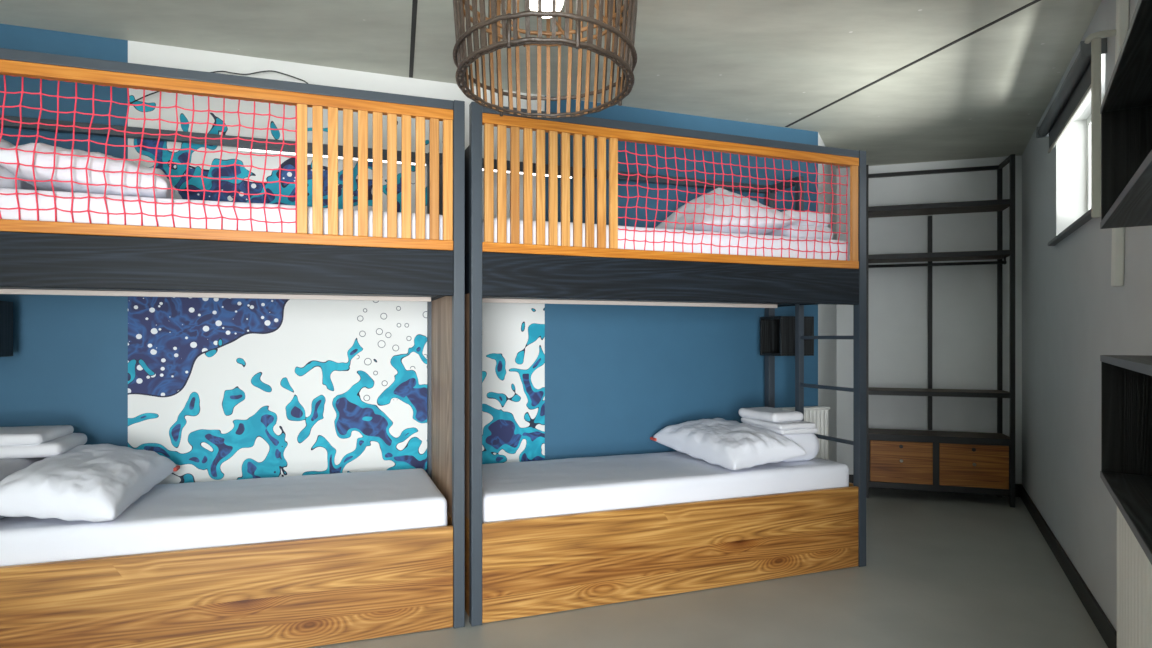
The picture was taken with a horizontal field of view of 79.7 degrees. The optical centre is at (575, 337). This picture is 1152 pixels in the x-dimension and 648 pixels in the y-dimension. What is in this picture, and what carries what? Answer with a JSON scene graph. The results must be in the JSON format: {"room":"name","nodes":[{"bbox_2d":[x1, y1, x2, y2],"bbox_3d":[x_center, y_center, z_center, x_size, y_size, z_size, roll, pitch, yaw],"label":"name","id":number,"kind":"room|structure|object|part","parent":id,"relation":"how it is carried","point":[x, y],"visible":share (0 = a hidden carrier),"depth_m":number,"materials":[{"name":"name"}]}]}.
{"room":"dormitory","nodes":[
{"label":"dormitory","id":0,"kind":"room"},
{"bbox_2d":[0,24,817,459],"bbox_3d":[-0.705,-0.098,4.181,5.206,2.805,0.200,0,0,-21],"label":"wall","id":1,"kind":"structure","parent":0,"point":[616,376],"depth_m":4.38,"materials":[{"name":"blue paint"}]},
{"bbox_2d":[130,70,307,103],"bbox_3d":[-1.812,-1.291,3.590,0.885,0.261,0.006,0,0,-21],"label":"cable","id":2,"kind":"object","parent":1,"relation":"attached to","point":[266,70],"visible":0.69,"depth_m":3.61,"materials":[{"name":"grey plastic"}]},
{"bbox_2d":[128,40,544,484],"bbox_3d":[-1.226,-0.097,3.872,2.210,2.804,0.004,0,0,-21],"label":"wall mural","id":3,"kind":"object","parent":1,"relation":"attached to","point":[222,389],"visible":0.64,"depth_m":3.74},
{"bbox_2d":[777,406,829,459],"bbox_3d":[1.608,0.897,4.891,0.444,0.816,0.126,0,0,-21],"label":"radiator","id":4,"kind":"object","parent":1,"relation":"attached to","point":[819,415],"visible":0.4,"depth_m":4.87,"materials":[{"name":"white metal"}]},
{"bbox_2d":[777,406,829,410],"bbox_3d":[1.599,0.499,4.871,0.412,0.021,0.096,0,0,-21],"label":"grille","id":5,"kind":"object","parent":4,"relation":"attached to","point":[808,408],"depth_m":4.86,"materials":[{"name":"white metal"}]},
{"bbox_3d":[1.598,0.844,4.872,0.400,0.668,0.090,0,0,-21],"label":"ribbed panel","id":6,"kind":"part","parent":4,"relation":"part of","materials":[{"name":"white metal"}]},
{"bbox_2d":[0,0,1101,167],"bbox_3d":[0.280,-1.575,1.952,6.760,0.150,8.304,0,0,0],"label":"ceiling","id":7,"kind":"structure","parent":0,"point":[985,94],"depth_m":3.60,"materials":[{"name":"paint"}]},
{"bbox_2d":[409,0,417,77],"bbox_3d":[-0.624,-1.500,2.715,0.022,0.004,2.593,0,0,-15],"label":"trim","id":8,"kind":"structure","parent":7,"relation":"attached to","point":[414,2],"depth_m":3.42,"materials":[{"name":"grey"}]},
{"bbox_2d":[453,0,637,118],"bbox_3d":[-0.081,-1.072,1.835,0.490,0.854,0.505,0,0,0],"label":"pendant lamp","id":9,"kind":"object","parent":7,"relation":"hanging from","point":[624,17],"visible":1,"depth_m":1.83,"materials":[{"name":"wicker"}]},
{"bbox_3d":[-0.081,-0.903,1.820,0.098,0.111,0.098,0,0,0],"label":"bulb","id":10,"kind":"part","parent":9,"relation":"part of","materials":[{"name":"white glass"}]},
{"bbox_2d":[785,0,1040,126],"bbox_3d":[2.161,-1.500,2.700,0.024,0.004,4.599,0,0,-17],"label":"trim","id":11,"kind":"structure","parent":7,"relation":"attached to","point":[1035,1],"depth_m":3.66,"materials":[{"name":"grey"}]},
{"bbox_2d":[308,488,1107,647],"bbox_3d":[0.280,1.355,1.952,6.760,0.100,8.304,0,0,0],"label":"floor","id":12,"kind":"structure","parent":0,"point":[942,569],"depth_m":3.38,"materials":[{"name":"grey concrete"}]},
{"bbox_2d":[0,48,464,647],"bbox_3d":[-1.752,0.117,3.132,2.340,2.375,0.880,0,0,-20],"label":"bunk bed","id":13,"kind":"object","parent":12,"relation":"on","point":[309,592],"visible":1,"depth_m":2.89,"materials":[{"name":"brown wood"}]},
{"bbox_2d":[0,301,12,356],"bbox_3d":[-2.743,-0.042,3.065,0.320,0.253,0.225,0,0,-20],"label":"wall lamp","id":14,"kind":"object","parent":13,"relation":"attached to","point":[6,308],"visible":1,"depth_m":3.16,"materials":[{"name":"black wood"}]},
{"bbox_3d":[-1.892,-1.016,3.523,2.240,0.048,0.042,0,0,-20],"label":"rail","id":15,"kind":"part","parent":13,"relation":"part of","materials":[{"name":"black metal"}]},
{"bbox_2d":[0,188,442,239],"bbox_3d":[-1.753,-0.407,3.137,2.214,0.322,0.806,0,0,-20],"label":"mattress","id":16,"kind":"object","parent":13,"relation":"on","point":[6,201],"visible":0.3,"depth_m":2.76,"materials":[{"name":"white fabric"}]},
{"bbox_2d":[0,139,37,189],"bbox_3d":[-2.533,-0.678,2.913,0.516,0.231,0.619,0,0,-20],"label":"duvet","id":17,"kind":"object","parent":16,"relation":"on","point":[4,183],"visible":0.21,"depth_m":2.72,"materials":[{"name":"grey fabric"}]},
{"bbox_2d":[0,143,181,198],"bbox_3d":[-2.049,-0.668,3.014,0.576,0.214,0.800,0,0,-23],"label":"pillow","id":18,"kind":"object","parent":16,"relation":"on","point":[8,156],"visible":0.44,"depth_m":2.71,"materials":[{"name":"white fabric"}]},
{"bbox_2d":[0,468,446,566],"bbox_3d":[-1.753,0.819,3.138,2.215,0.195,0.805,0,0,-20],"label":"mattress","id":19,"kind":"object","parent":13,"relation":"on","point":[194,515],"visible":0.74,"depth_m":2.94,"materials":[{"name":"white fabric"}]},
{"bbox_2d":[0,457,45,518],"bbox_3d":[-2.558,0.616,2.845,0.522,0.219,0.719,0,0,-20],"label":"duvet","id":20,"kind":"object","parent":19,"relation":"on","point":[7,466],"visible":0.14,"depth_m":2.83,"materials":[{"name":"grey fabric"}]},
{"bbox_2d":[0,433,86,458],"bbox_3d":[-2.488,0.478,3.055,0.464,0.065,0.393,0,0,-20],"label":"folded towel","id":21,"kind":"object","parent":20,"relation":"on","point":[60,445],"visible":0.67,"depth_m":2.94,"materials":[{"name":"white fabric"}]},
{"bbox_2d":[0,425,73,445],"bbox_3d":[-2.517,0.427,3.038,0.418,0.056,0.360,0,0,-16],"label":"folded towel","id":22,"kind":"object","parent":21,"relation":"on","point":[25,435],"visible":0.98,"depth_m":2.98,"materials":[{"name":"white fabric"}]},
{"bbox_2d":[0,444,179,521],"bbox_3d":[-2.107,0.606,2.998,0.475,0.233,0.850,0,0,-15],"label":"pillow","id":23,"kind":"object","parent":19,"relation":"on","point":[96,482],"visible":0.99,"depth_m":2.72,"materials":[{"name":"white fabric"}]},
{"bbox_3d":[-1.611,-1.048,2.742,2.240,0.041,0.042,0,0,-20],"label":"rail","id":24,"kind":"part","parent":13,"relation":"part of","materials":[{"name":"black metal"}]},
{"bbox_3d":[-1.610,-0.710,2.740,2.238,0.632,0.040,0,0,-20],"label":"guard rail","id":25,"kind":"part","parent":13,"relation":"part of","materials":[{"name":"brown wood"}]},
{"bbox_3d":[-1.609,1.075,2.737,2.238,0.453,0.028,0,0,-20],"label":"board","id":26,"kind":"part","parent":13,"relation":"part of","materials":[{"name":"brown wood"}]},
{"bbox_2d":[238,148,425,165],"bbox_3d":[-1.286,-0.968,3.700,0.950,0.008,0.018,0,0,-20],"label":"diffuser","id":27,"kind":"object","parent":13,"relation":"attached to","point":[288,151],"depth_m":3.62,"materials":[{"name":"white plastic"}]},
{"bbox_3d":[-0.815,0.130,3.911,0.050,2.350,0.050,0,0,-20],"label":"post","id":28,"kind":"part","parent":13,"relation":"part of","materials":[{"name":"black wood"}]},
{"bbox_3d":[-0.670,-0.648,3.522,0.022,0.504,0.778,0,0,-20],"label":"head panel","id":29,"kind":"part","parent":13,"relation":"part of","materials":[{"name":"black wood"}]},
{"bbox_3d":[-0.670,0.320,3.522,0.022,1.055,0.778,0,0,-20],"label":"panel","id":30,"kind":"part","parent":13,"relation":"part of","materials":[{"name":"brown wood"}]},
{"bbox_3d":[-0.534,0.117,3.130,0.050,2.375,0.050,0,0,-20],"label":"post","id":31,"kind":"part","parent":13,"relation":"part of","materials":[{"name":"black metal"}]},
{"bbox_2d":[439,102,865,625],"bbox_3d":[0.435,0.117,3.942,2.288,2.375,0.880,0,0,-21],"label":"bunk bed","id":32,"kind":"object","parent":12,"relation":"on","point":[518,568],"visible":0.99,"depth_m":3.44,"materials":[{"name":"wood"}]},
{"bbox_3d":[-0.758,0.130,3.924,0.050,2.350,0.050,0,0,-21],"label":"post","id":33,"kind":"part","parent":32,"relation":"part of","materials":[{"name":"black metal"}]},
{"bbox_3d":[-0.612,-0.648,3.536,0.022,0.504,0.778,0,0,-21],"label":"head panel","id":34,"kind":"part","parent":32,"relation":"part of","materials":[{"name":"black wood"}]},
{"bbox_3d":[-0.612,0.320,3.536,0.022,1.055,0.778,0,0,-21],"label":"panel","id":35,"kind":"part","parent":32,"relation":"part of","materials":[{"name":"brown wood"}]},
{"bbox_3d":[-0.458,0.117,3.150,0.050,2.375,0.050,0,0,-21],"label":"post","id":36,"kind":"part","parent":32,"relation":"part of","materials":[{"name":"black metal"}]},
{"bbox_2d":[482,169,571,177],"bbox_3d":[-0.366,-0.968,4.034,0.730,0.008,0.018,0,0,-21],"label":"diffuser","id":37,"kind":"object","parent":32,"relation":"attached to","point":[495,170],"depth_m":4.07,"materials":[{"name":"white"}]},
{"bbox_3d":[0.285,-1.016,4.329,2.188,0.048,0.042,0,0,-21],"label":"rail","id":38,"kind":"part","parent":32,"relation":"part of","materials":[{"name":"black metal"}]},
{"bbox_2d":[482,451,848,522],"bbox_3d":[0.434,0.820,3.947,2.162,0.194,0.805,0,0,-21],"label":"mattress","id":39,"kind":"object","parent":32,"relation":"on","point":[543,488],"visible":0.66,"depth_m":3.63,"materials":[{"name":"white fabric"}]},
{"bbox_2d":[650,418,806,469],"bbox_3d":[0.883,0.612,4.134,0.506,0.217,0.866,0,0,-24],"label":"pillow","id":40,"kind":"object","parent":39,"relation":"on","point":[729,444],"visible":1,"depth_m":3.88,"materials":[{"name":"white fabric"}]},
{"bbox_2d":[779,433,818,461],"bbox_3d":[1.216,0.631,4.248,0.292,0.188,0.592,0,0,-21],"label":"duvet","id":41,"kind":"object","parent":39,"relation":"on","point":[809,443],"visible":0.18,"depth_m":3.99,"materials":[{"name":"white fabric"}]},
{"bbox_2d":[741,417,817,434],"bbox_3d":[1.222,0.523,4.166,0.278,0.067,0.405,0,0,-21],"label":"folded towel","id":42,"kind":"object","parent":41,"relation":"on","point":[791,427],"visible":0.77,"depth_m":4.00,"materials":[{"name":"white fabric"}]},
{"bbox_2d":[739,407,802,421],"bbox_3d":[1.184,0.464,4.205,0.234,0.058,0.352,0,0,-24],"label":"folded towel","id":43,"kind":"object","parent":42,"relation":"on","point":[770,414],"visible":1,"depth_m":4.09,"materials":[{"name":"white fabric"}]},
{"bbox_2d":[482,218,848,260],"bbox_3d":[0.434,-0.407,3.947,2.163,0.322,0.806,0,0,-21],"label":"mattress","id":44,"kind":"object","parent":32,"relation":"on","point":[640,236],"visible":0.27,"depth_m":3.60,"materials":[{"name":"white fabric"}]},
{"bbox_2d":[655,188,801,234],"bbox_3d":[0.840,-0.706,4.035,0.739,0.336,0.640,0,0,-21],"label":"pillow","id":45,"kind":"object","parent":44,"relation":"on","point":[690,208],"visible":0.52,"depth_m":3.81,"materials":[{"name":"white fabric"}]},
{"bbox_2d":[765,210,832,238],"bbox_3d":[1.265,-0.658,4.277,0.351,0.186,0.598,0,0,-21],"label":"duvet","id":46,"kind":"object","parent":44,"relation":"on","point":[811,215],"visible":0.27,"depth_m":4.01,"materials":[{"name":"white fabric"}]},
{"bbox_3d":[0.587,1.075,3.550,2.186,0.453,0.028,0,0,-21],"label":"board","id":47,"kind":"part","parent":32,"relation":"part of","materials":[{"name":"brown wood"}]},
{"bbox_3d":[0.586,-1.048,3.555,2.188,0.041,0.042,0,0,-21],"label":"rail","id":48,"kind":"part","parent":32,"relation":"part of","materials":[{"name":"orange wood"}]},
{"bbox_3d":[0.586,-0.710,3.553,2.186,0.632,0.040,0,0,-21],"label":"guard rail","id":49,"kind":"part","parent":32,"relation":"part of","materials":[{"name":"brown wood"}]},
{"bbox_3d":[1.329,0.130,4.734,0.050,2.350,0.050,0,0,-21],"label":"post","id":50,"kind":"part","parent":32,"relation":"part of","materials":[{"name":"black metal"}]},
{"bbox_3d":[1.385,-1.016,4.588,0.030,0.048,0.263,0,0,-21],"label":"rail","id":51,"kind":"part","parent":32,"relation":"part of","materials":[{"name":"black metal"}]},
{"bbox_2d":[760,316,813,355],"bbox_3d":[1.408,-0.013,4.611,0.265,0.259,0.225,0,0,-21],"label":"cubby","id":52,"kind":"object","parent":32,"relation":"attached to","point":[777,333],"visible":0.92,"depth_m":4.54,"materials":[{"name":"black wood"}]},
{"bbox_3d":[1.629,0.117,3.960,0.050,2.375,0.050,0,0,-21],"label":"post","id":53,"kind":"part","parent":32,"relation":"part of","materials":[{"name":"black metal"}]},
{"bbox_2d":[866,154,1014,507],"bbox_3d":[2.922,-0.055,5.640,1.075,2.720,0.415,0,0,18],"label":"wardrobe","id":54,"kind":"object","parent":12,"relation":"on","point":[947,461],"visible":0.83,"depth_m":5.51,"materials":[{"name":"metal"}]},
{"bbox_3d":[2.376,-0.055,5.647,0.032,2.720,0.032,0,0,18],"label":"post","id":55,"kind":"part","parent":54,"relation":"part of","materials":[{"name":"metal"}]},
{"bbox_3d":[2.662,1.000,5.694,0.459,0.332,0.304,0,0,18],"label":"drawer","id":56,"kind":"part","parent":54,"relation":"part of","materials":[{"name":"brown wood"}]},
{"bbox_3d":[2.986,-0.128,5.819,0.032,1.805,0.029,0,0,18],"label":"post","id":57,"kind":"part","parent":54,"relation":"part of","materials":[{"name":"metal"}]},
{"bbox_3d":[2.981,-1.400,5.822,1.011,0.030,0.032,0,0,18],"label":"rail","id":58,"kind":"part","parent":54,"relation":"part of","materials":[{"name":"metal"}]},
{"bbox_3d":[2.920,-0.600,5.633,1.035,0.025,0.025,0,0,18],"label":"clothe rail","id":59,"kind":"part","parent":54,"relation":"part of","materials":[{"name":"metal"}]},
{"bbox_2d":[869,387,1008,392],"bbox_3d":[2.922,0.442,5.639,1.067,0.034,0.350,0,0,18],"label":"shelf","id":60,"kind":"object","parent":54,"relation":"attached to","point":[871,389],"depth_m":5.59,"materials":[{"name":"black metal"}]},
{"bbox_2d":[869,250,1008,262],"bbox_3d":[2.922,-0.662,5.639,1.067,0.036,0.350,0,0,18],"label":"shelf","id":61,"kind":"object","parent":54,"relation":"attached to","point":[1001,255],"depth_m":5.52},
{"bbox_2d":[869,199,1008,217],"bbox_3d":[2.922,-1.054,5.639,1.067,0.036,0.350,0,0,18],"label":"shelf","id":62,"kind":"object","parent":54,"relation":"attached to","point":[998,206],"depth_m":5.56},
{"bbox_2d":[869,428,1009,438],"bbox_3d":[2.922,0.803,5.639,1.067,0.050,0.350,0,0,18],"label":"shelf","id":63,"kind":"object","parent":54,"relation":"attached to","point":[874,433],"depth_m":5.57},
{"bbox_3d":[3.154,1.000,5.534,0.480,0.332,0.304,0,0,18],"label":"drawer","id":64,"kind":"part","parent":54,"relation":"part of","materials":[{"name":"brown wood"}]},
{"bbox_3d":[3.477,-0.055,5.661,0.032,2.720,0.032,0,0,18],"label":"post","id":65,"kind":"part","parent":54,"relation":"part of","materials":[{"name":"metal"}]},
{"bbox_3d":[3.422,-1.400,5.493,0.028,0.030,0.321,0,0,18],"label":"rail","id":66,"kind":"part","parent":54,"relation":"part of","materials":[{"name":"metal"}]},
{"bbox_3d":[3.368,-0.055,5.325,0.032,2.720,0.032,0,0,18],"label":"post","id":67,"kind":"part","parent":54,"relation":"part of","materials":[{"name":"metal"}]},
{"bbox_2d":[818,133,836,461],"bbox_3d":[1.945,-0.098,5.607,0.200,2.805,1.214,0,0,27],"label":"wall","id":68,"kind":"structure","parent":0,"point":[827,313],"depth_m":5.63,"materials":[{"name":"grey paint"}]},
{"bbox_2d":[837,155,1021,483],"bbox_3d":[3.014,-0.098,5.979,1.423,2.805,0.200,0,0,18],"label":"wall","id":69,"kind":"structure","parent":0,"point":[964,297],"depth_m":5.87,"materials":[{"name":"grey paint"}]},
{"bbox_2d":[849,474,1019,496],"bbox_3d":[2.974,1.252,5.879,1.407,0.105,0.013,0,0,18],"label":"baseboard","id":70,"kind":"structure","parent":69,"relation":"attached to","point":[1017,486],"depth_m":5.81,"materials":[{"name":"black"}]},
{"bbox_2d":[1022,0,1151,631],"bbox_3d":[2.901,-0.098,3.932,0.220,2.805,3.775,0,0,27],"label":"wall","id":71,"kind":"structure","parent":0,"point":[1073,315],"depth_m":3.64,"materials":[{"name":"grey paint"}]},
{"bbox_2d":[1020,484,1116,647],"bbox_3d":[2.797,1.252,3.985,0.014,0.105,3.775,0,0,27],"label":"baseboard","id":72,"kind":"structure","parent":71,"relation":"attached to","point":[1102,623],"depth_m":3.55,"materials":[{"name":"black"}]},
{"bbox_2d":[1048,209,1091,245],"bbox_3d":[2.657,-0.574,3.579,0.175,0.022,1.370,0,0,27],"label":"windowsill","id":73,"kind":"structure","parent":71,"relation":"attached to","point":[1086,217],"depth_m":3.58,"materials":[{"name":"grey"}]},
{"bbox_2d":[1056,54,1104,235],"bbox_3d":[2.691,-0.943,3.539,0.199,0.715,1.290,0,0,27],"label":"window","id":74,"kind":"structure","parent":71,"relation":"in","point":[1073,148],"depth_m":4.11,"materials":[{"name":"white glass"}]},
{"bbox_2d":[1036,38,1106,152],"bbox_3d":[2.559,-1.210,3.607,0.094,0.175,1.380,0,0,27],"label":"roller blind","id":75,"kind":"object","parent":74,"relation":"attached to","point":[1076,86],"visible":0.77,"depth_m":3.46,"materials":[{"name":"grey fabric"}]},
{"bbox_2d":[1084,29,1116,217],"bbox_3d":[2.079,-0.842,2.709,0.135,0.733,0.028,0,0,27],"label":"wall rail","id":76,"kind":"object","parent":71,"relation":"attached to","point":[1094,38],"visible":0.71,"depth_m":2.71,"materials":[{"name":"grey paint"}]},
{"bbox_3d":[2.053,-0.829,2.722,0.031,0.707,0.020,0,0,27],"label":"rail","id":77,"kind":"part","parent":76,"relation":"part of","materials":[{"name":"grey paint"}]},
{"bbox_2d":[1111,0,1128,286],"bbox_3d":[2.130,-0.836,2.699,0.035,1.264,0.142,0,0,27],"label":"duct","id":78,"kind":"object","parent":71,"relation":"attached to","point":[1122,6],"visible":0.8,"depth_m":2.71,"materials":[{"name":"white plastic"}]},
{"bbox_3d":[1.599,-0.098,1.573,0.200,2.805,1.599,0,0,33],"label":"wall","id":79,"kind":"structure","parent":0,"visible":0},
{"bbox_2d":[1100,0,1151,228],"bbox_3d":[1.248,-0.486,1.403,0.192,0.347,1.250,0,0,33],"label":"wall shelf","id":80,"kind":"object","parent":79,"relation":"attached to","point":[1126,106],"visible":1,"depth_m":1.84,"materials":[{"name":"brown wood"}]},
{"bbox_3d":[1.581,-0.486,1.921,0.189,0.311,0.018,0,0,33],"label":"panel","id":81,"kind":"part","parent":80,"relation":"part of","materials":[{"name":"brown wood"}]},
{"bbox_2d":[1100,355,1151,564],"bbox_3d":[1.248,0.224,1.403,0.192,0.350,1.250,0,0,33],"label":"wall shelf","id":82,"kind":"object","parent":79,"relation":"attached to","point":[1126,380],"visible":1,"depth_m":1.92,"materials":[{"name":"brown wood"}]},
{"bbox_3d":[1.581,0.224,1.921,0.189,0.314,0.018,0,0,33],"label":"panel","id":83,"kind":"part","parent":82,"relation":"part of","materials":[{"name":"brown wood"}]},
{"bbox_2d":[1117,507,1151,647],"bbox_3d":[1.606,0.854,1.882,0.116,0.901,1.144,0,0,33],"label":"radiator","id":84,"kind":"object","parent":79,"relation":"attached to","point":[1134,569],"visible":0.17,"depth_m":2.06,"materials":[{"name":"white metal"}]}
]}

